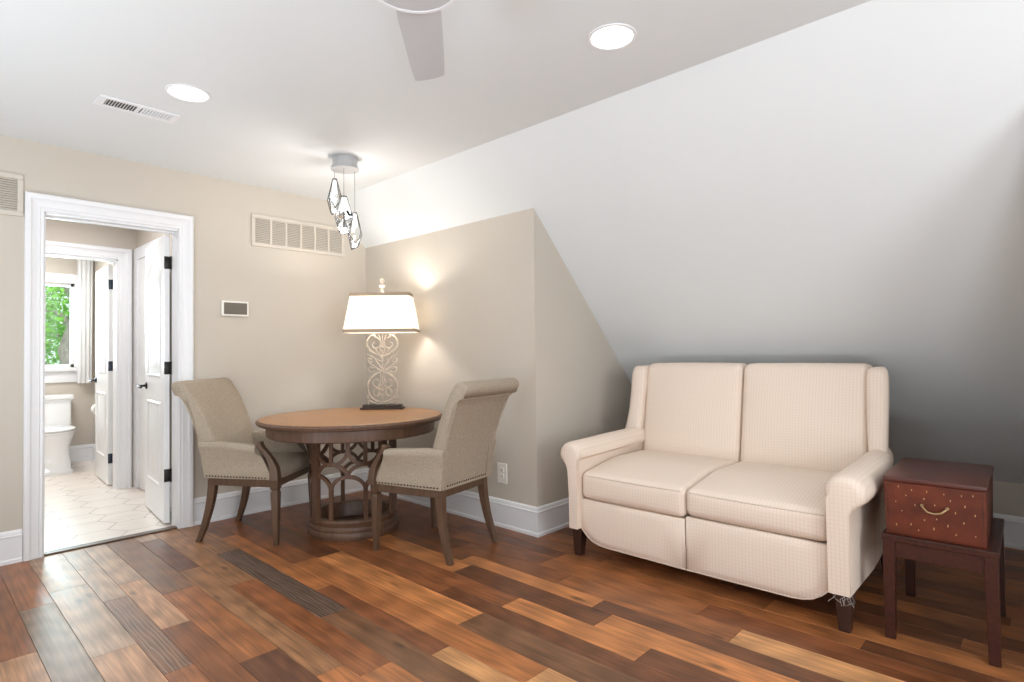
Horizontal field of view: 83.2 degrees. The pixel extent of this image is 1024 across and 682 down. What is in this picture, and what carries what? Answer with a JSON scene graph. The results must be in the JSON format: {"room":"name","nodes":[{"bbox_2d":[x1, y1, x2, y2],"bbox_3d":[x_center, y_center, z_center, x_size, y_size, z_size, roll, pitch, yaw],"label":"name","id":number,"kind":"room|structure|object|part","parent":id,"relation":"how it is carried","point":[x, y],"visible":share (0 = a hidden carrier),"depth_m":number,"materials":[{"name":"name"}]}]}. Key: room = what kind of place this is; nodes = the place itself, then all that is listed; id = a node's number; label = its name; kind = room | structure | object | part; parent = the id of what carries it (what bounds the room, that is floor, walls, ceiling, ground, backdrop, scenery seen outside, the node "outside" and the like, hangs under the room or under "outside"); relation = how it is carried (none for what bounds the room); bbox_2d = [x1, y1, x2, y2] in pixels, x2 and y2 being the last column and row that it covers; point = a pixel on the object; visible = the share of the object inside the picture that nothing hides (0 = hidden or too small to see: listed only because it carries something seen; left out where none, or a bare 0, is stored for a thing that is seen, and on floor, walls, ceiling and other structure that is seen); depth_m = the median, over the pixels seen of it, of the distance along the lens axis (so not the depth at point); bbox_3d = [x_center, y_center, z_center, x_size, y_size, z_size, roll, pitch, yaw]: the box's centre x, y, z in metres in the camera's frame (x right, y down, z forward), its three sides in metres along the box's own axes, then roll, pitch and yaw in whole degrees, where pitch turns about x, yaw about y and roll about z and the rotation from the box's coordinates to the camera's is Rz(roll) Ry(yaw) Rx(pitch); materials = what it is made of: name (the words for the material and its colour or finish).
{"room":"living room","nodes":[
{"label":"living room","id":0,"kind":"room"},
{"bbox_2d":[45,257,93,445],"bbox_3d":[-5.683,0.157,6.011,0.120,2.549,2.360,-2,-2,43],"label":"wall","id":1,"kind":"structure","parent":0,"point":[82,418],"depth_m":6.64,"materials":[{"name":"beige paint"}]},
{"bbox_2d":[45,273,76,382],"bbox_3d":[-5.266,-0.149,6.385,0.110,1.235,0.892,-2,-2,43],"label":"window","id":2,"kind":"structure","parent":1,"relation":"in","point":[54,373],"depth_m":6.58,"materials":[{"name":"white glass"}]},
{"bbox_2d":[69,444,92,462],"bbox_3d":[-5.619,1.285,5.940,0.020,0.188,2.160,-2,-2,43],"label":"baseboard","id":3,"kind":"structure","parent":1,"relation":"attached to","point":[78,453],"depth_m":6.63,"materials":[{"name":"white wood"}]},
{"bbox_3d":[-5.266,-1.022,6.345,0.084,0.018,1.103,-2,-2,43],"label":"curtain rod","id":4,"kind":"object","parent":1,"relation":"attached to","visible":0},
{"bbox_2d":[77,259,92,382],"bbox_3d":[-4.921,-0.265,6.640,0.026,1.500,0.145,-2,-2,43],"label":"curtain","id":5,"kind":"object","parent":4,"relation":"hanging from","point":[84,267],"visible":0.94,"depth_m":6.64,"materials":[{"name":"white fabric"}]},
{"bbox_2d":[46,218,135,486],"bbox_3d":[-4.214,0.111,4.655,0.120,2.549,2.200,-2,-2,43],"label":"wall","id":6,"kind":"structure","parent":0,"point":[56,230],"depth_m":5.15,"materials":[{"name":"beige paint"}]},
{"bbox_2d":[46,240,131,488],"bbox_3d":[-3.858,0.246,5.012,0.153,2.187,0.916,-2,-2,43],"label":"trim","id":7,"kind":"structure","parent":6,"relation":"attached to","point":[121,258],"depth_m":5.25,"materials":[{"name":"white wood"}]},
{"bbox_2d":[88,264,112,484],"bbox_3d":[-3.966,0.316,5.601,0.172,2.050,0.732,0,-2,-44],"label":"door","id":8,"kind":"structure","parent":6,"relation":"in","point":[103,379],"depth_m":5.48,"materials":[{"name":"white paint"}]},
{"bbox_3d":[-3.978,0.265,5.614,0.049,1.685,0.470,0,-2,-44],"label":"panel","id":9,"kind":"part","parent":8,"relation":"part of","materials":[{"name":"white paint"}]},
{"bbox_2d":[94,261,112,451],"bbox_3d":[-4.217,0.143,6.183,1.980,2.549,0.100,-2,-2,43],"label":"wall","id":10,"kind":"structure","parent":0,"point":[98,265],"depth_m":6.72,"materials":[{"name":"beige paint"}]},
{"bbox_2d":[91,404,94,413],"bbox_3d":[-4.501,0.743,6.285,0.159,0.124,0.132,-2,-2,43],"label":"toilet paper holder","id":11,"kind":"object","parent":10,"relation":"attached to","point":[93,406],"visible":0.12,"depth_m":6.22,"materials":[{"name":"silver"}]},
{"bbox_2d":[92,444,112,470],"bbox_3d":[-4.208,1.272,6.081,1.880,0.188,0.020,-2,-2,43],"label":"baseboard","id":12,"kind":"structure","parent":10,"relation":"attached to","point":[93,446],"depth_m":6.65,"materials":[{"name":"white wood"}]},
{"bbox_2d":[44,460,172,551],"bbox_3d":[-4.272,1.368,4.697,3.681,0.060,2.200,-2,-2,43],"label":"floor","id":13,"kind":"structure","parent":0,"point":[80,507],"depth_m":4.48,"materials":[{"name":"grey tile"}]},
{"bbox_2d":[45,394,75,476],"bbox_3d":[-4.894,0.981,6.091,0.822,0.785,0.490,-2,-2,43],"label":"toilet","id":14,"kind":"object","parent":13,"relation":"on","point":[59,431],"visible":0.52,"depth_m":5.94,"materials":[{"name":"white ceramic"}]},
{"bbox_3d":[-5.115,0.816,6.301,0.190,0.330,0.450,-2,-2,43],"label":"tank","id":15,"kind":"part","parent":14,"relation":"part of","materials":[{"name":"white ceramic"}]},
{"bbox_3d":[-5.116,0.631,6.303,0.225,0.070,0.490,-2,-2,43],"label":"tank lid","id":16,"kind":"part","parent":14,"relation":"part of","materials":[{"name":"white ceramic"}]},
{"bbox_3d":[-4.869,1.168,6.066,0.725,0.410,0.396,-2,-2,43],"label":"bowl","id":17,"kind":"part","parent":14,"relation":"part of","materials":[{"name":"white ceramic"}]},
{"bbox_3d":[-4.801,0.946,6.003,0.560,0.025,0.410,-2,-2,43],"label":"seat","id":18,"kind":"part","parent":14,"relation":"part of","materials":[{"name":"white ceramic"}]},
{"bbox_3d":[-4.801,0.917,6.004,0.564,0.028,0.412,-2,-2,43],"label":"lid","id":19,"kind":"part","parent":14,"relation":"part of","materials":[{"name":"white ceramic"}]},
{"bbox_2d":[136,230,171,488],"bbox_3d":[-2.860,0.099,4.822,1.623,2.549,0.100,-2,-2,43],"label":"wall","id":20,"kind":"structure","parent":0,"point":[142,237],"depth_m":4.67,"materials":[{"name":"beige paint"}]},
{"bbox_2d":[138,257,144,490],"bbox_3d":[-3.140,0.283,5.006,0.725,2.075,0.014,-2,-2,43],"label":"door","id":21,"kind":"structure","parent":20,"relation":"in","point":[141,412],"depth_m":5.17,"materials":[{"name":"white paint"}]},
{"bbox_2d":[133,234,167,487],"bbox_3d":[-3.144,0.235,5.005,0.948,2.190,0.022,-2,-2,43],"label":"trim","id":22,"kind":"structure","parent":20,"relation":"attached to","point":[139,252],"depth_m":5.26,"materials":[{"name":"white wood"}]},
{"bbox_2d":[170,482,171,506],"bbox_3d":[-2.542,1.218,4.429,0.673,0.188,0.020,-2,-2,43],"label":"baseboard","id":23,"kind":"structure","parent":20,"relation":"attached to","point":[170,482],"depth_m":4.59,"materials":[{"name":"white wood"}]},
{"bbox_2d":[0,135,366,546],"bbox_3d":[-3.233,0.069,3.155,0.120,2.549,5.562,-2,-2,43],"label":"wall","id":24,"kind":"structure","parent":0,"point":[291,352],"depth_m":4.29,"materials":[{"name":"beige paint"}]},
{"bbox_2d":[0,529,22,565],"bbox_3d":[-3.943,1.190,2.261,0.020,0.188,3.101,-2,-2,43],"label":"baseboard","id":25,"kind":"structure","parent":24,"relation":"attached to","point":[10,541],"depth_m":3.35,"materials":[{"name":"white wood"}]},
{"bbox_2d":[0,171,23,216],"bbox_3d":[-3.183,-0.866,3.141,0.014,0.248,0.797,-2,-2,43],"label":"air vent","id":26,"kind":"object","parent":24,"relation":"in","point":[11,185],"visible":1,"depth_m":3.39,"materials":[{"name":"beige metal"}]},
{"bbox_2d":[22,191,193,561],"bbox_3d":[-2.617,0.206,3.788,0.153,2.187,0.922,-2,-2,43],"label":"trim","id":27,"kind":"structure","parent":24,"relation":"attached to","point":[38,207],"depth_m":3.66,"materials":[{"name":"white wood"}]},
{"bbox_2d":[44,526,177,555],"bbox_3d":[-2.589,1.293,3.752,0.064,0.010,0.726,-2,-2,43],"label":"threshold","id":28,"kind":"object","parent":24,"relation":"attached to","point":[66,549],"depth_m":3.72,"materials":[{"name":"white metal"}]},
{"bbox_2d":[137,235,171,522],"bbox_3d":[-2.683,0.275,4.358,0.172,2.050,0.732,0,-2,-42],"label":"door","id":29,"kind":"structure","parent":24,"relation":"in","point":[158,260],"depth_m":4.23,"materials":[{"name":"white paint"}]},
{"bbox_3d":[-2.858,0.353,4.553,0.172,0.052,0.127,0,-2,-42],"label":"lever handle","id":30,"kind":"part","parent":29,"relation":"part of","materials":[{"name":"black metal"}]},
{"bbox_3d":[-2.695,0.225,4.371,0.049,1.685,0.470,0,-2,-42],"label":"panel","id":31,"kind":"part","parent":29,"relation":"part of","materials":[{"name":"white paint"}]},
{"bbox_2d":[221,300,248,316],"bbox_3d":[-2.066,-0.241,4.300,0.023,0.114,0.194,-2,-2,43],"label":"thermostat","id":32,"kind":"object","parent":24,"relation":"attached to","point":[228,308],"visible":1,"depth_m":4.29,"materials":[{"name":"white plastic"}]},
{"bbox_2d":[194,468,366,525],"bbox_3d":[-1.761,1.212,4.578,0.020,0.188,1.417,-2,-2,43],"label":"baseboard","id":33,"kind":"structure","parent":24,"relation":"attached to","point":[295,492],"depth_m":4.43,"materials":[{"name":"white wood"}]},
{"bbox_2d":[251,213,344,256],"bbox_3d":[-1.720,-0.851,4.694,0.014,0.248,0.793,-2,-2,43],"label":"air vent","id":34,"kind":"object","parent":24,"relation":"in","point":[266,231],"visible":0.88,"depth_m":4.66,"materials":[{"name":"beige metal"}]},
{"bbox_2d":[0,0,870,200],"bbox_3d":[-2.088,-1.297,1.838,11.300,0.100,5.195,-2,-2,43],"label":"ceiling","id":35,"kind":"structure","parent":0,"point":[293,86],"depth_m":2.65,"materials":[{"name":"white paint"}]},
{"bbox_2d":[93,94,180,123],"bbox_3d":[-1.971,-1.219,3.040,0.144,0.008,0.366,-2,-2,43],"label":"ceiling vent","id":36,"kind":"object","parent":35,"relation":"in","point":[101,100],"visible":1,"depth_m":3.03,"materials":[{"name":"white metal"}]},
{"bbox_2d":[164,84,210,102],"bbox_3d":[-1.608,-1.228,2.863,0.204,0.006,0.204,-2,-2,43],"label":"recessed light","id":37,"kind":"object","parent":35,"relation":"in","point":[183,92],"visible":1,"depth_m":2.86,"materials":[{"name":"white plastic"}]},
{"bbox_2d":[327,154,361,249],"bbox_3d":[-1.109,-0.910,3.822,0.228,0.614,0.203,0,-1,-16],"label":"pendant light","id":38,"kind":"object","parent":35,"relation":"hanging from","point":[341,163],"visible":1,"depth_m":3.80,"materials":[{"name":"silver metal"}]},
{"bbox_3d":[-1.187,-0.960,3.855,0.087,0.251,0.087,0,-1,-25],"label":"wire frame","id":39,"kind":"part","parent":38,"relation":"part of","materials":[{"name":"silver metal"}]},
{"bbox_3d":[-1.187,-0.960,3.855,0.082,0.246,0.082,0,-1,-25],"label":"glass","id":40,"kind":"part","parent":38,"relation":"part of","materials":[{"name":"clear glass"}]},
{"bbox_2d":[332,180,336,193],"bbox_3d":[-1.188,-1.031,3.857,0.029,0.089,0.029,0,-1,-25],"label":"diffuser","id":41,"kind":"object","parent":38,"relation":"attached to","point":[334,188],"depth_m":3.85,"materials":[{"name":"white glass"}]},
{"bbox_3d":[-1.101,-0.822,3.779,0.087,0.262,0.087,-1,-1,31],"label":"wire frame","id":42,"kind":"part","parent":38,"relation":"part of","materials":[{"name":"silver metal"}]},
{"bbox_3d":[-1.101,-0.822,3.779,0.082,0.257,0.082,-1,-1,31],"label":"glass","id":43,"kind":"part","parent":38,"relation":"part of","materials":[{"name":"clear glass"}]},
{"bbox_2d":[341,197,346,211],"bbox_3d":[-1.102,-0.896,3.781,0.029,0.094,0.029,-1,-1,31],"label":"diffuser","id":44,"kind":"object","parent":38,"relation":"attached to","point":[343,199],"depth_m":3.77,"materials":[{"name":"white glass"}]},
{"bbox_2d":[352,214,356,227],"bbox_3d":[-1.050,-0.802,3.851,0.029,0.091,0.029,-1,-1,-7],"label":"diffuser","id":45,"kind":"object","parent":38,"relation":"attached to","point":[354,217],"depth_m":3.84,"materials":[{"name":"white glass"}]},
{"bbox_3d":[-1.049,-0.730,3.849,0.087,0.256,0.087,-1,-1,-7],"label":"wire frame","id":46,"kind":"part","parent":38,"relation":"part of","materials":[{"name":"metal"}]},
{"bbox_2d":[377,0,454,80],"bbox_3d":[-0.270,-1.102,1.428,1.009,0.348,0.991,-2,-2,43],"label":"ceiling fan","id":47,"kind":"object","parent":35,"relation":"hanging from","point":[420,21],"visible":1,"depth_m":1.78,"materials":[{"name":"white plastic"}]},
{"bbox_3d":[-0.281,-0.954,1.846,0.126,0.028,0.468,-1,-1,-4],"label":"blade","id":48,"kind":"part","parent":47,"relation":"part of","materials":[{"name":"white plastic"}]},
{"bbox_2d":[587,23,636,50],"bbox_3d":[0.416,-1.262,2.398,0.204,0.006,0.204,-2,-2,43],"label":"recessed light","id":49,"kind":"object","parent":35,"relation":"in","point":[613,36],"visible":1,"depth_m":2.39,"materials":[{"name":"white plastic"}]},
{"bbox_2d":[366,211,525,503],"bbox_3d":[-0.572,0.235,4.510,1.889,2.210,0.100,-2,-2,43],"label":"wall","id":50,"kind":"structure","parent":0,"point":[465,282],"depth_m":4.27,"materials":[{"name":"beige paint"}]},
{"bbox_2d":[366,468,537,536],"bbox_3d":[-0.558,1.194,4.405,2.009,0.188,0.020,-2,-2,43],"label":"baseboard","id":51,"kind":"structure","parent":50,"relation":"attached to","point":[514,516],"depth_m":3.99,"materials":[{"name":"white wood"}]},
{"bbox_2d":[497,462,506,483],"bbox_3d":[-0.068,0.907,3.951,0.090,0.138,0.011,-2,-2,43],"label":"wall outlet","id":52,"kind":"object","parent":50,"relation":"attached to","point":[501,467],"visible":1,"depth_m":3.95,"materials":[{"name":"white plastic"}]},
{"bbox_2d":[0,490,1023,681],"bbox_3d":[0.082,1.246,1.264,7.270,0.060,7.171,-2,-2,43],"label":"floor","id":53,"kind":"structure","parent":0,"point":[230,605],"depth_m":2.62,"materials":[{"name":"brown wood"}]},
{"bbox_2d":[171,378,309,545],"bbox_3d":[-1.801,0.776,3.931,0.734,1.034,0.644,-1,-1,5],"label":"armchair","id":54,"kind":"object","parent":53,"relation":"on","point":[232,453],"visible":0.88,"depth_m":3.70,"materials":[{"name":"beige fabric"}]},
{"bbox_3d":[-1.969,1.090,3.724,0.125,0.400,0.061,-1,-1,5],"label":"leg","id":55,"kind":"part","parent":54,"relation":"part of","materials":[{"name":"brown wood"}]},
{"bbox_3d":[-2.005,0.576,3.951,0.329,0.629,0.558,-1,-1,5],"label":"backrest","id":56,"kind":"part","parent":54,"relation":"part of","materials":[{"name":"beige fabric"}]},
{"bbox_3d":[-1.757,0.756,3.666,0.516,0.238,0.090,-1,-1,11],"label":"arm","id":57,"kind":"part","parent":54,"relation":"part of","materials":[{"name":"beige fabric"}]},
{"bbox_3d":[-1.747,0.860,3.640,0.436,0.010,0.010,-1,-1,13],"label":"nailhead trim","id":58,"kind":"part","parent":54,"relation":"part of","materials":[{"name":"brown metal"}]},
{"bbox_3d":[-1.934,1.099,4.149,0.125,0.400,0.061,-1,-1,5],"label":"leg","id":59,"kind":"part","parent":54,"relation":"part of","materials":[{"name":"brown wood"}]},
{"bbox_3d":[-1.694,0.903,3.919,0.487,0.053,0.579,-1,-1,5],"label":"seat rail","id":60,"kind":"part","parent":54,"relation":"part of","materials":[{"name":"brown wood"}]},
{"bbox_3d":[-1.533,0.755,3.622,0.148,0.247,0.056,-1,-1,5],"label":"arm post","id":61,"kind":"part","parent":54,"relation":"part of","materials":[{"name":"brown wood"}]},
{"bbox_3d":[-1.488,1.070,3.630,0.052,0.425,0.052,-1,-1,5],"label":"leg","id":62,"kind":"part","parent":54,"relation":"part of","materials":[{"name":"brown wood"}]},
{"bbox_3d":[-1.714,0.766,4.185,0.516,0.238,0.090,-1,-1,-1],"label":"arm","id":63,"kind":"part","parent":54,"relation":"part of","materials":[{"name":"brown wood"}]},
{"bbox_3d":[-1.678,0.841,3.919,0.465,0.129,0.553,-1,-1,5],"label":"seat","id":64,"kind":"part","parent":54,"relation":"part of","materials":[{"name":"beige fabric"}]},
{"bbox_3d":[-1.444,1.081,4.164,0.052,0.425,0.052,-1,-1,5],"label":"leg","id":65,"kind":"part","parent":54,"relation":"part of","materials":[{"name":"brown wood"}]},
{"bbox_2d":[255,407,441,541],"bbox_3d":[-1.092,0.898,3.968,1.234,0.774,1.234,-1,-1,26],"label":"dining table","id":66,"kind":"object","parent":53,"relation":"on","point":[344,520],"visible":0.92,"depth_m":3.71,"materials":[{"name":"brown wood"}]},
{"bbox_3d":[-1.279,0.883,3.763,0.071,0.600,0.029,-2,-2,43],"label":"post","id":67,"kind":"part","parent":66,"relation":"part of","materials":[{"name":"brown wood"}]},
{"bbox_2d":[342,278,419,409],"bbox_3d":[-0.991,0.018,4.400,0.548,1.000,0.244,-1,-1,0],"label":"table lamp","id":68,"kind":"object","parent":66,"relation":"on","point":[382,312],"visible":1,"depth_m":4.31,"materials":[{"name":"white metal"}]},
{"bbox_3d":[-0.993,-0.213,4.405,0.548,0.300,0.244,-1,-1,0],"label":"shade trim","id":69,"kind":"part","parent":68,"relation":"part of","materials":[{"name":"white fabric"}]},
{"bbox_3d":[-0.993,-0.213,4.405,0.544,0.298,0.240,-1,-1,0],"label":"lamp shade","id":70,"kind":"part","parent":68,"relation":"part of","materials":[{"name":"white fabric"}]},
{"bbox_3d":[-0.817,0.883,4.010,0.028,0.600,0.071,-1,-1,-8],"label":"post","id":71,"kind":"part","parent":66,"relation":"part of","materials":[{"name":"brown wood"}]},
{"bbox_2d":[367,378,518,565],"bbox_3d":[-0.401,0.751,3.556,0.734,1.034,0.644,-1,-1,32],"label":"armchair","id":72,"kind":"object","parent":53,"relation":"on","point":[460,458],"visible":1,"depth_m":3.38,"materials":[{"name":"beige fabric"}]},
{"bbox_3d":[-0.822,1.060,3.502,0.052,0.425,0.052,-1,-1,32],"label":"leg","id":73,"kind":"part","parent":72,"relation":"part of","materials":[{"name":"brown wood"}]},
{"bbox_3d":[-0.802,0.743,3.472,0.148,0.247,0.056,-1,-1,32],"label":"arm post","id":74,"kind":"part","parent":72,"relation":"part of","materials":[{"name":"brown wood"}]},
{"bbox_3d":[-0.617,0.840,3.355,0.436,0.010,0.010,-1,-1,24],"label":"nailhead trim","id":75,"kind":"part","parent":72,"relation":"part of","materials":[{"name":"brown metal"}]},
{"bbox_3d":[-0.597,0.736,3.372,0.516,0.238,0.090,-1,-1,27],"label":"arm","id":76,"kind":"part","parent":72,"relation":"part of","materials":[{"name":"beige fabric"}]},
{"bbox_3d":[-0.489,0.882,3.610,0.487,0.053,0.579,-1,-1,32],"label":"seat rail","id":77,"kind":"part","parent":72,"relation":"part of","materials":[{"name":"brown wood"}]},
{"bbox_3d":[-0.534,1.066,3.954,0.052,0.425,0.052,-1,-1,32],"label":"leg","id":78,"kind":"part","parent":72,"relation":"part of","materials":[{"name":"brown wood"}]},
{"bbox_3d":[-0.382,1.063,3.287,0.125,0.400,0.061,-1,-1,32],"label":"leg","id":79,"kind":"part","parent":72,"relation":"part of","materials":[{"name":"brown wood"}]},
{"bbox_3d":[-0.275,0.839,3.474,0.010,0.010,0.457,-1,-1,32],"label":"nailhead trim","id":80,"kind":"part","parent":72,"relation":"part of","materials":[{"name":"brown metal"}]},
{"bbox_3d":[-0.233,0.545,3.451,0.329,0.629,0.558,-1,-1,32],"label":"backrest","id":81,"kind":"part","parent":72,"relation":"part of","materials":[{"name":"beige fabric"}]},
{"bbox_3d":[-0.153,1.067,3.646,0.125,0.400,0.061,-1,-1,32],"label":"leg","id":82,"kind":"part","parent":72,"relation":"part of","materials":[{"name":"brown wood"}]},
{"bbox_3d":[-0.317,0.742,3.811,0.516,0.238,0.090,-2,-2,38],"label":"arm","id":83,"kind":"part","parent":72,"relation":"part of","materials":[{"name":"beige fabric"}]},
{"bbox_2d":[560,362,893,633],"bbox_3d":[1.209,0.686,3.245,1.589,1.113,1.048,-2,-2,43],"label":"loveseat","id":84,"kind":"object","parent":53,"relation":"on","point":[768,477],"visible":0.98,"depth_m":3.05,"materials":[{"name":"beige fabric"}]},
{"bbox_3d":[0.401,1.170,3.396,0.064,0.172,0.064,-2,-2,43],"label":"leg","id":85,"kind":"part","parent":84,"relation":"part of","materials":[{"name":"brown wood"}]},
{"bbox_3d":[0.631,0.832,3.672,0.155,0.518,0.878,-2,-2,43],"label":"arm","id":86,"kind":"part","parent":84,"relation":"part of","materials":[{"name":"beige fabric"}]},
{"bbox_3d":[0.662,1.034,3.152,0.640,0.250,0.090,-2,-2,43],"label":"footrest panel","id":87,"kind":"part","parent":84,"relation":"part of","materials":[{"name":"beige fabric"}]},
{"bbox_2d":[583,449,735,516],"bbox_3d":[0.875,0.809,3.386,0.642,0.242,0.734,-2,-2,43],"label":"seat cushion","id":88,"kind":"object","parent":84,"relation":"on","point":[627,482],"depth_m":3.21,"materials":[{"name":"beige fabric"}]},
{"bbox_2d":[643,362,746,462],"bbox_3d":[1.178,0.464,3.724,0.650,0.648,0.274,-2,-2,43],"label":"cushion","id":89,"kind":"object","parent":84,"relation":"on","point":[691,408],"depth_m":3.62,"materials":[{"name":"beige fabric"}]},
{"bbox_3d":[1.138,1.013,2.704,0.656,0.264,0.090,-2,-2,43],"label":"footrest panel","id":90,"kind":"part","parent":84,"relation":"part of","materials":[{"name":"beige fabric"}]},
{"bbox_2d":[687,461,837,540],"bbox_3d":[1.351,0.786,2.938,0.658,0.226,0.734,-2,-2,43],"label":"seat cushion","id":91,"kind":"object","parent":84,"relation":"on","point":[758,500],"depth_m":2.76,"materials":[{"name":"beige fabric"}]},
{"bbox_2d":[740,363,871,471],"bbox_3d":[1.659,0.449,3.271,0.664,0.648,0.274,-2,-2,43],"label":"cushion","id":92,"kind":"object","parent":84,"relation":"on","point":[816,416],"depth_m":3.17,"materials":[{"name":"beige fabric"}]},
{"bbox_3d":[1.414,1.138,2.442,0.064,0.172,0.064,-2,-2,43],"label":"leg","id":93,"kind":"part","parent":84,"relation":"part of","materials":[{"name":"brown wood"}]},
{"bbox_3d":[1.724,0.823,2.785,0.032,0.472,0.973,-2,-2,40],"label":"panel","id":94,"kind":"part","parent":84,"relation":"part of","materials":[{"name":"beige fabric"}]},
{"bbox_3d":[1.671,0.799,2.693,0.165,0.518,0.878,-2,-2,43],"label":"arm","id":95,"kind":"part","parent":84,"relation":"part of","materials":[{"name":"beige fabric"}]},
{"bbox_3d":[1.982,1.144,3.046,0.064,0.172,0.073,-2,-2,43],"label":"leg","id":96,"kind":"part","parent":84,"relation":"part of","materials":[{"name":"brown wood"}]},
{"bbox_2d":[881,518,1005,667],"bbox_3d":[1.864,1.007,2.473,0.374,0.425,0.580,-2,-2,42],"label":"side table","id":97,"kind":"object","parent":53,"relation":"on","point":[990,561],"visible":0.83,"depth_m":2.29,"materials":[{"name":"brown wood"}]},
{"bbox_3d":[1.565,1.020,2.383,0.042,0.401,0.042,-2,-2,42],"label":"leg","id":98,"kind":"part","parent":97,"relation":"part of","materials":[{"name":"brown wood"}]},
{"bbox_3d":[1.920,1.024,2.780,0.042,0.401,0.042,-2,-2,42],"label":"leg","id":99,"kind":"part","parent":97,"relation":"part of","materials":[{"name":"brown wood"}]},
{"bbox_2d":[883,457,993,548],"bbox_3d":[1.844,0.676,2.480,0.338,0.236,0.562,-2,-2,42],"label":"decorative box","id":100,"kind":"object","parent":97,"relation":"on","point":[944,501],"visible":1,"depth_m":2.31,"materials":[{"name":"red leather"}]},
{"bbox_3d":[1.669,0.669,2.279,0.096,0.034,0.029,-2,-2,42],"label":"handle","id":101,"kind":"part","parent":100,"relation":"part of","materials":[{"name":"gold metal"}]},
{"bbox_3d":[1.850,0.570,2.490,0.338,0.022,0.540,-2,-2,42],"label":"lid","id":102,"kind":"part","parent":100,"relation":"part of","materials":[{"name":"red leather"}]},
{"bbox_2d":[881,518,1003,559],"bbox_3d":[1.862,0.807,2.477,0.374,0.025,0.580,-2,-2,42],"label":"tabletop","id":103,"kind":"object","parent":97,"relation":"on","point":[993,550],"depth_m":2.28,"materials":[{"name":"brown wood"}]},
{"bbox_3d":[1.808,1.013,2.166,0.042,0.401,0.042,-2,-2,42],"label":"leg","id":104,"kind":"part","parent":97,"relation":"part of","materials":[{"name":"brown wood"}]},
{"bbox_3d":[2.163,1.017,2.562,0.042,0.401,0.042,-2,-2,42],"label":"leg","id":105,"kind":"part","parent":97,"relation":"part of","materials":[{"name":"brown wood"}]},
{"bbox_2d":[522,208,631,506],"bbox_3d":[0.700,0.218,4.410,0.100,2.210,1.699,-2,-2,43],"label":"wall","id":106,"kind":"structure","parent":0,"point":[576,387],"depth_m":3.92,"materials":[{"name":"beige paint"}]},
{"bbox_2d":[537,497,568,536],"bbox_3d":[0.748,1.177,4.342,0.020,0.188,1.719,-2,-2,43],"label":"baseboard","id":107,"kind":"structure","parent":106,"relation":"attached to","point":[554,516],"depth_m":3.83,"materials":[{"name":"white wood"}]},
{"bbox_2d":[330,0,1023,483],"bbox_3d":[1.853,-0.204,3.193,7.470,2.422,2.196,-2,-2,43],"label":"ceiling","id":108,"kind":"structure","parent":0,"point":[846,186],"depth_m":2.96,"materials":[{"name":"white paint"}]},
{"bbox_2d":[993,481,1023,516],"bbox_3d":[2.262,1.081,4.167,2.668,0.437,0.100,-2,-2,43],"label":"wall","id":109,"kind":"structure","parent":0,"point":[1008,498],"depth_m":3.44,"materials":[{"name":"beige paint"}]},
{"bbox_2d":[993,513,1023,549],"bbox_3d":[2.221,1.155,4.121,2.468,0.188,0.020,-2,-2,43],"label":"baseboard","id":110,"kind":"structure","parent":109,"relation":"attached to","point":[1013,525],"depth_m":3.41,"materials":[{"name":"white wood"}]},
{"label":"outside","id":111,"kind":"structure","parent":0,"visible":0},
{"bbox_3d":[-17.887,4.920,20.236,36.000,0.200,55.000,-2,-2,43],"label":"ground","id":112,"kind":"structure","parent":111,"visible":0},
{"bbox_2d":[45,286,69,364],"bbox_3d":[-7.088,0.551,9.446,4.857,7.847,5.302,0,-1,-11],"label":"tree","id":113,"kind":"object","parent":112,"relation":"on","point":[63,350],"visible":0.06,"depth_m":9.26,"materials":[{"name":"green plant"}]},
{"bbox_2d":[45,286,69,363],"bbox_3d":[-13.609,-0.089,16.198,4.972,9.552,5.568,-2,-2,43],"label":"tree","id":114,"kind":"object","parent":112,"relation":"on","point":[48,295],"visible":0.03,"depth_m":16.06,"materials":[{"name":"green plant"}]},
{"bbox_2d":[45,286,69,360],"bbox_3d":[-9.230,-0.173,13.895,6.120,9.533,4.717,0,-1,-13],"label":"tree","id":115,"kind":"object","parent":112,"relation":"on","point":[49,286],"visible":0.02,"depth_m":13.20,"materials":[{"name":"green plant"}]}
]}

